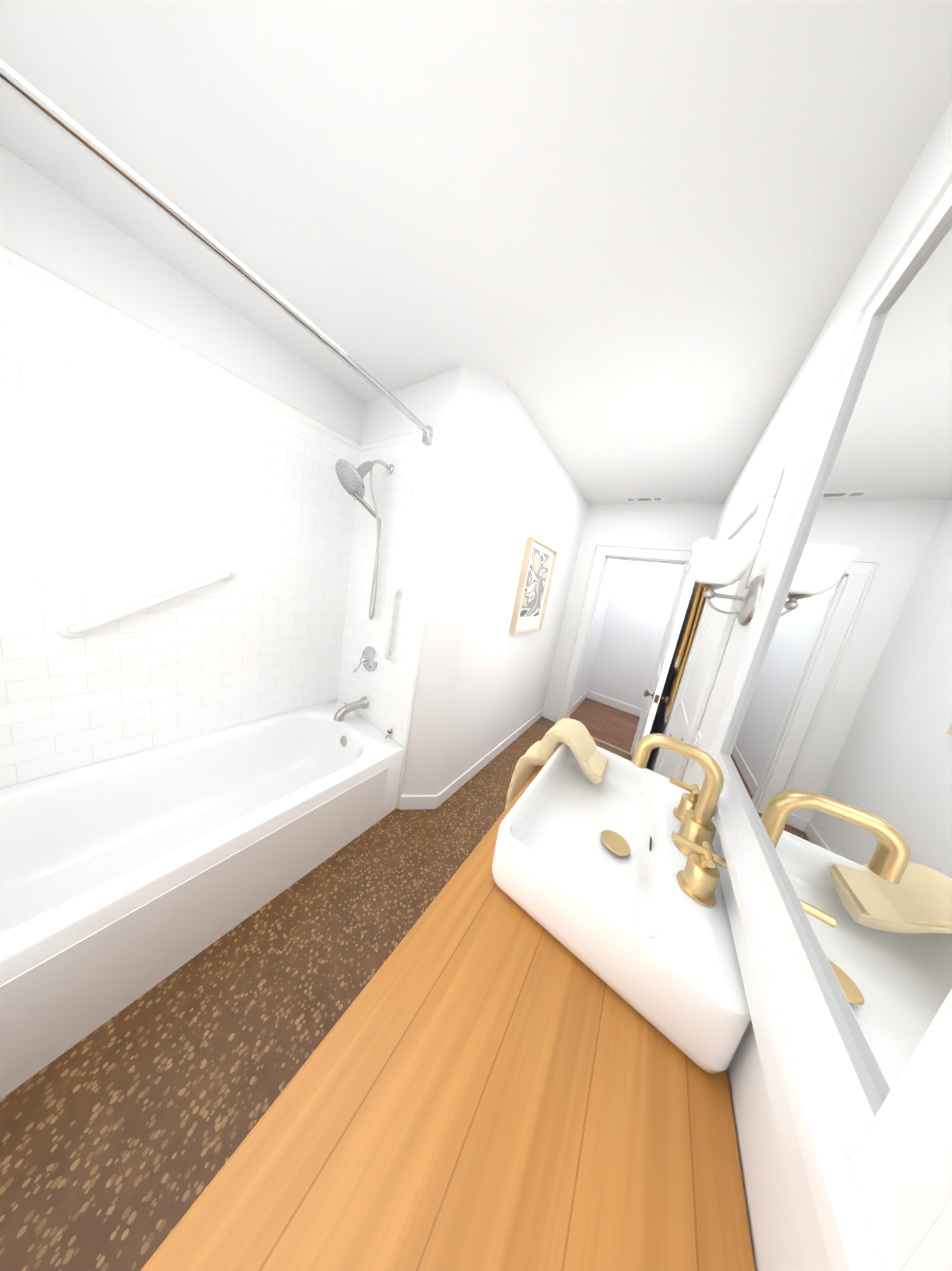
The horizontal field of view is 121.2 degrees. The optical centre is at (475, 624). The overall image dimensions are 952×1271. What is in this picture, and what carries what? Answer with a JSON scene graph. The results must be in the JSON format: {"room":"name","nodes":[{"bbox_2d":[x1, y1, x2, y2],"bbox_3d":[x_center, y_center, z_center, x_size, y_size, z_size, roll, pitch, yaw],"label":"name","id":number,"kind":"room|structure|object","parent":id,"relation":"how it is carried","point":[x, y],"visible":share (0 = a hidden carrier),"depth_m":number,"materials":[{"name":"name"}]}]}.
{"room":"bathroom","nodes":[
{"label":"bathroom","id":0,"kind":"room"},
{"bbox_2d":[0,145,364,444],"bbox_3d":[-1.486,-0.226,1.343,0.136,2.550,1.678,16,11,33],"label":"wall","id":1,"kind":"structure","parent":0,"point":[47,224],"depth_m":1.05,"materials":[{"name":"white paint"}]},
{"bbox_2d":[0,259,359,788],"bbox_3d":[-1.388,-0.248,1.347,0.008,1.865,1.558,16,11,33],"label":"wall tiles","id":2,"kind":"structure","parent":1,"relation":"attached to","point":[136,467],"depth_m":1.19,"materials":[{"name":"white tile"}]},
{"bbox_2d":[55,565,235,637],"bbox_3d":[-1.453,-0.123,1.238,0.071,0.359,0.539,16,11,33],"label":"grab bar","id":3,"kind":"object","parent":2,"relation":"attached to","point":[73,627],"visible":1,"depth_m":1.16,"materials":[{"name":"white plastic"}]},
{"bbox_2d":[0,244,448,450],"bbox_3d":[-0.895,-1.080,0.968,0.836,0.040,1.558,16,11,33],"label":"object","id":4,"kind":"structure","parent":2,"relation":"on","point":[11,257],"depth_m":1.12,"materials":[{"name":"white"}]},
{"bbox_2d":[0,717,631,1270],"bbox_3d":[-0.199,1.282,1.802,2.400,0.100,3.780,16,11,33],"label":"floor","id":5,"kind":"structure","parent":0,"point":[126,1131],"depth_m":0.80,"materials":[{"name":"brown tile"}]},
{"bbox_2d":[0,699,403,1099],"bbox_3d":[-1.235,0.880,1.290,0.813,0.498,1.548,16,11,33],"label":"bathtub","id":6,"kind":"object","parent":5,"relation":"on","point":[126,881],"visible":0.96,"depth_m":1.09,"materials":[{"name":"white ceramic"}]},
{"bbox_2d":[141,766,755,1270],"bbox_3d":[0.091,1.010,0.561,0.439,0.924,1.110,16,11,33],"label":"countertop","id":7,"kind":"structure","parent":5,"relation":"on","point":[491,1076],"depth_m":0.30,"materials":[{"name":"brown wood"}]},
{"bbox_2d":[491,718,750,1073],"bbox_3d":[0.253,0.615,0.708,0.507,0.511,0.524,16,11,33],"label":"sink basin","id":8,"kind":"object","parent":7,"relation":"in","point":[589,860],"visible":0.92,"depth_m":0.50,"materials":[{"name":"white ceramic"}]},
{"bbox_2d":[502,718,609,849],"bbox_3d":[0.265,0.581,0.928,0.270,0.511,0.144,16,11,33],"label":"hand towel","id":9,"kind":"object","parent":8,"relation":"hanging from","point":[584,767],"depth_m":0.87,"materials":[{"name":"beige fabric"}]},
{"bbox_2d":[632,733,726,907],"bbox_3d":[0.424,0.351,0.575,0.170,0.215,0.256,16,11,33],"label":"brass faucet","id":10,"kind":"object","parent":8,"relation":"on","point":[698,876],"visible":0.98,"depth_m":0.53,"materials":[{"name":"gold metal"}]},
{"bbox_2d":[361,366,588,794],"bbox_3d":[0.022,-0.186,2.675,1.130,2.550,2.222,16,11,33],"label":"wall","id":11,"kind":"structure","parent":0,"point":[484,674],"depth_m":1.69,"materials":[{"name":"white paint"}]},
{"bbox_2d":[338,432,447,747],"bbox_3d":[-0.619,-0.184,1.762,0.808,1.865,0.008,16,11,33],"label":"wall tile","id":12,"kind":"structure","parent":11,"relation":"attached to","point":[408,523],"depth_m":1.69,"materials":[{"name":"white tile"}]},
{"bbox_2d":[334,696,368,721],"bbox_3d":[-0.851,0.570,1.822,0.088,0.117,0.217,16,11,33],"label":"tub spout","id":13,"kind":"object","parent":12,"relation":"attached to","point":[346,708],"visible":1,"depth_m":1.79,"materials":[{"name":"silver metal"}]},
{"bbox_2d":[335,459,393,619],"bbox_3d":[-0.693,-0.512,1.603,0.206,0.972,0.316,16,11,33],"label":"shower head","id":14,"kind":"object","parent":12,"relation":"attached to","point":[350,476],"visible":1,"depth_m":1.53},
{"bbox_2d":[353,646,377,672],"bbox_3d":[-0.758,0.243,1.822,0.176,0.189,0.088,16,11,33],"label":"shower valve","id":15,"kind":"object","parent":12,"relation":"attached to","point":[369,659],"visible":1,"depth_m":1.82,"materials":[{"name":"silver metal"}]},
{"bbox_2d":[384,582,405,663],"bbox_3d":[-0.514,-0.007,1.653,0.084,0.524,0.074,16,11,33],"label":"grab bar","id":16,"kind":"object","parent":12,"relation":"attached to","point":[398,589],"visible":1,"depth_m":1.63,"materials":[{"name":"white plastic"}]},
{"bbox_2d":[396,422,453,808],"bbox_3d":[-0.316,0.076,1.558,0.022,2.285,0.018,16,11,33],"label":"trim","id":17,"kind":"structure","parent":11,"relation":"attached to","point":[443,482],"depth_m":1.52,"materials":[{"name":"white"}]},
{"bbox_2d":[399,709,646,809],"bbox_3d":[0.630,1.249,2.240,1.299,0.100,2.115,16,11,33],"label":"baseboard","id":18,"kind":"structure","parent":11,"relation":"attached to","point":[413,802],"depth_m":2.00,"materials":[{"name":"white wood"}]},
{"bbox_2d":[509,536,557,633],"bbox_3d":[0.495,-0.301,2.247,0.048,0.732,0.560,16,11,33],"label":"picture frame","id":19,"kind":"object","parent":11,"relation":"attached to","point":[535,578],"visible":1,"depth_m":2.20,"materials":[{"name":"brown wood"}]},
{"bbox_2d":[0,0,951,504],"bbox_3d":[0.932,-1.240,1.756,3.120,0.100,5.180,16,11,33],"label":"ceiling","id":20,"kind":"structure","parent":0,"point":[620,246],"depth_m":0.70,"materials":[{"name":"white paint"}]},
{"bbox_2d":[624,496,664,501],"bbox_3d":[1.609,-1.203,2.567,0.330,0.010,0.116,16,11,33],"label":"ceiling vent","id":21,"kind":"object","parent":20,"relation":"in","point":[644,499],"visible":1,"depth_m":2.56,"materials":[{"name":"white"}]},
{"bbox_2d":[572,559,619,705],"bbox_3d":[1.591,-0.078,3.653,0.120,2.550,1.160,16,11,33],"label":"wall","id":22,"kind":"structure","parent":0,"point":[598,621],"depth_m":3.71,"materials":[{"name":"white paint"}]},
{"bbox_2d":[570,690,587,714],"bbox_3d":[1.436,1.120,3.803,0.013,0.120,1.140,16,11,33],"label":"baseboard","id":23,"kind":"structure","parent":22,"relation":"attached to","point":[580,700],"depth_m":3.86,"materials":[{"name":"white wood"}]},
{"bbox_2d":[569,698,639,752],"bbox_3d":[2.046,1.403,3.407,1.920,0.100,1.400,16,11,33],"label":"floor","id":24,"kind":"structure","parent":0,"point":[613,726],"depth_m":3.51,"materials":[{"name":"brown wood"}]},
{"bbox_2d":[591,736,629,754],"bbox_3d":[1.357,1.290,3.046,0.720,0.005,0.037,16,11,33],"label":"threshold strip","id":25,"kind":"object","parent":24,"relation":"on","point":[610,745],"visible":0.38,"depth_m":2.95,"materials":[{"name":"brown wood"}]},
{"bbox_2d":[543,503,722,733],"bbox_3d":[1.534,0.033,2.919,1.140,2.550,0.120,16,11,33],"label":"wall","id":26,"kind":"structure","parent":0,"point":[684,526],"depth_m":2.77,"materials":[{"name":"white paint"}]},
{"bbox_2d":[555,544,694,755],"bbox_3d":[1.556,0.256,2.909,0.924,2.127,0.164,16,11,33],"label":"door frame","id":27,"kind":"structure","parent":26,"relation":"attached to","point":[601,551],"depth_m":2.95,"materials":[{"name":"white wood"}]},
{"bbox_2d":[566,555,686,754],"bbox_3d":[1.551,0.303,2.920,0.730,2.030,0.122,16,11,33],"label":"lining","id":28,"kind":"object","parent":26,"relation":"attached to","point":[606,557],"visible":0.73,"depth_m":2.90,"materials":[{"name":"white wood"}]},
{"bbox_2d":[631,538,707,761],"bbox_3d":[1.540,0.408,2.252,0.150,2.012,0.978,16,11,33],"label":"door","id":29,"kind":"structure","parent":28,"relation":"attached to","point":[675,626],"depth_m":1.89,"materials":[{"name":"white wood"}]},
{"bbox_2d":[587,560,683,708],"bbox_3d":[2.631,0.090,3.720,1.920,2.550,0.120,16,11,33],"label":"wall","id":30,"kind":"structure","parent":0,"point":[642,597],"depth_m":3.89,"materials":[{"name":"white paint"}]},
{"bbox_2d":[587,691,641,716],"bbox_3d":[2.414,1.281,3.843,1.620,0.120,0.017,16,11,33],"label":"baseboard","id":31,"kind":"structure","parent":30,"relation":"attached to","point":[627,708],"depth_m":4.05,"materials":[{"name":"white wood"}]},
{"bbox_2d":[647,99,951,1270],"bbox_3d":[1.006,0.248,1.068,0.130,2.550,3.780,16,11,33],"label":"wall","id":32,"kind":"structure","parent":0,"point":[785,439],"depth_m":0.67,"materials":[{"name":"white paint"}]},
{"bbox_2d":[664,582,707,721],"bbox_3d":[1.463,0.182,1.893,0.066,1.026,0.402,16,11,33],"label":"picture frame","id":33,"kind":"object","parent":32,"relation":"attached to","point":[681,657],"visible":0.83,"depth_m":1.82,"materials":[{"name":"metal"}]},
{"bbox_2d":[689,730,701,766],"bbox_3d":[0.814,0.457,1.000,0.010,0.116,0.072,16,11,33],"label":"outlet","id":34,"kind":"object","parent":32,"relation":"attached to","point":[697,740],"visible":0.5,"depth_m":0.98,"materials":[{"name":"white plastic"}]},
{"bbox_2d":[657,513,755,777],"bbox_3d":[1.032,0.494,1.401,0.077,1.948,0.619,16,11,33],"label":"closet door leaf","id":35,"kind":"structure","parent":32,"relation":"in","point":[700,658],"depth_m":1.34,"materials":[{"name":"white wood"}]},
{"bbox_2d":[653,468,784,781],"bbox_3d":[1.055,0.463,1.372,0.024,2.050,0.780,16,11,33],"label":"trim","id":36,"kind":"structure","parent":32,"relation":"attached to","point":[760,503],"depth_m":1.02,"materials":[{"name":"white wood"}]},
{"bbox_2d":[691,540,763,625],"bbox_3d":[0.786,-0.135,0.874,0.189,0.239,0.166,16,11,33],"label":"lamp","id":37,"kind":"object","parent":32,"relation":"attached to","point":[717,564],"visible":1,"depth_m":0.82,"materials":[{"name":"white glass"}]},
{"bbox_2d":[700,164,951,1270],"bbox_3d":[0.516,-0.092,0.357,0.041,1.165,0.800,16,11,33],"label":"mirror","id":38,"kind":"object","parent":32,"relation":"attached to","point":[828,750],"visible":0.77,"depth_m":0.29,"materials":[{"name":"white"}]},
{"bbox_3d":[-0.961,0.078,0.047,2.264,2.550,0.120,16,11,33],"label":"wall","id":39,"kind":"structure","parent":0,"visible":0},
{"bbox_2d":[0,59,432,444],"bbox_3d":[-0.663,-0.988,0.807,0.112,0.079,1.554,16,11,33],"label":"curtain rod","id":40,"kind":"object","parent":39,"relation":"attached to","point":[14,82],"visible":1,"depth_m":0.63,"materials":[{"name":"silver metal"}]}
]}

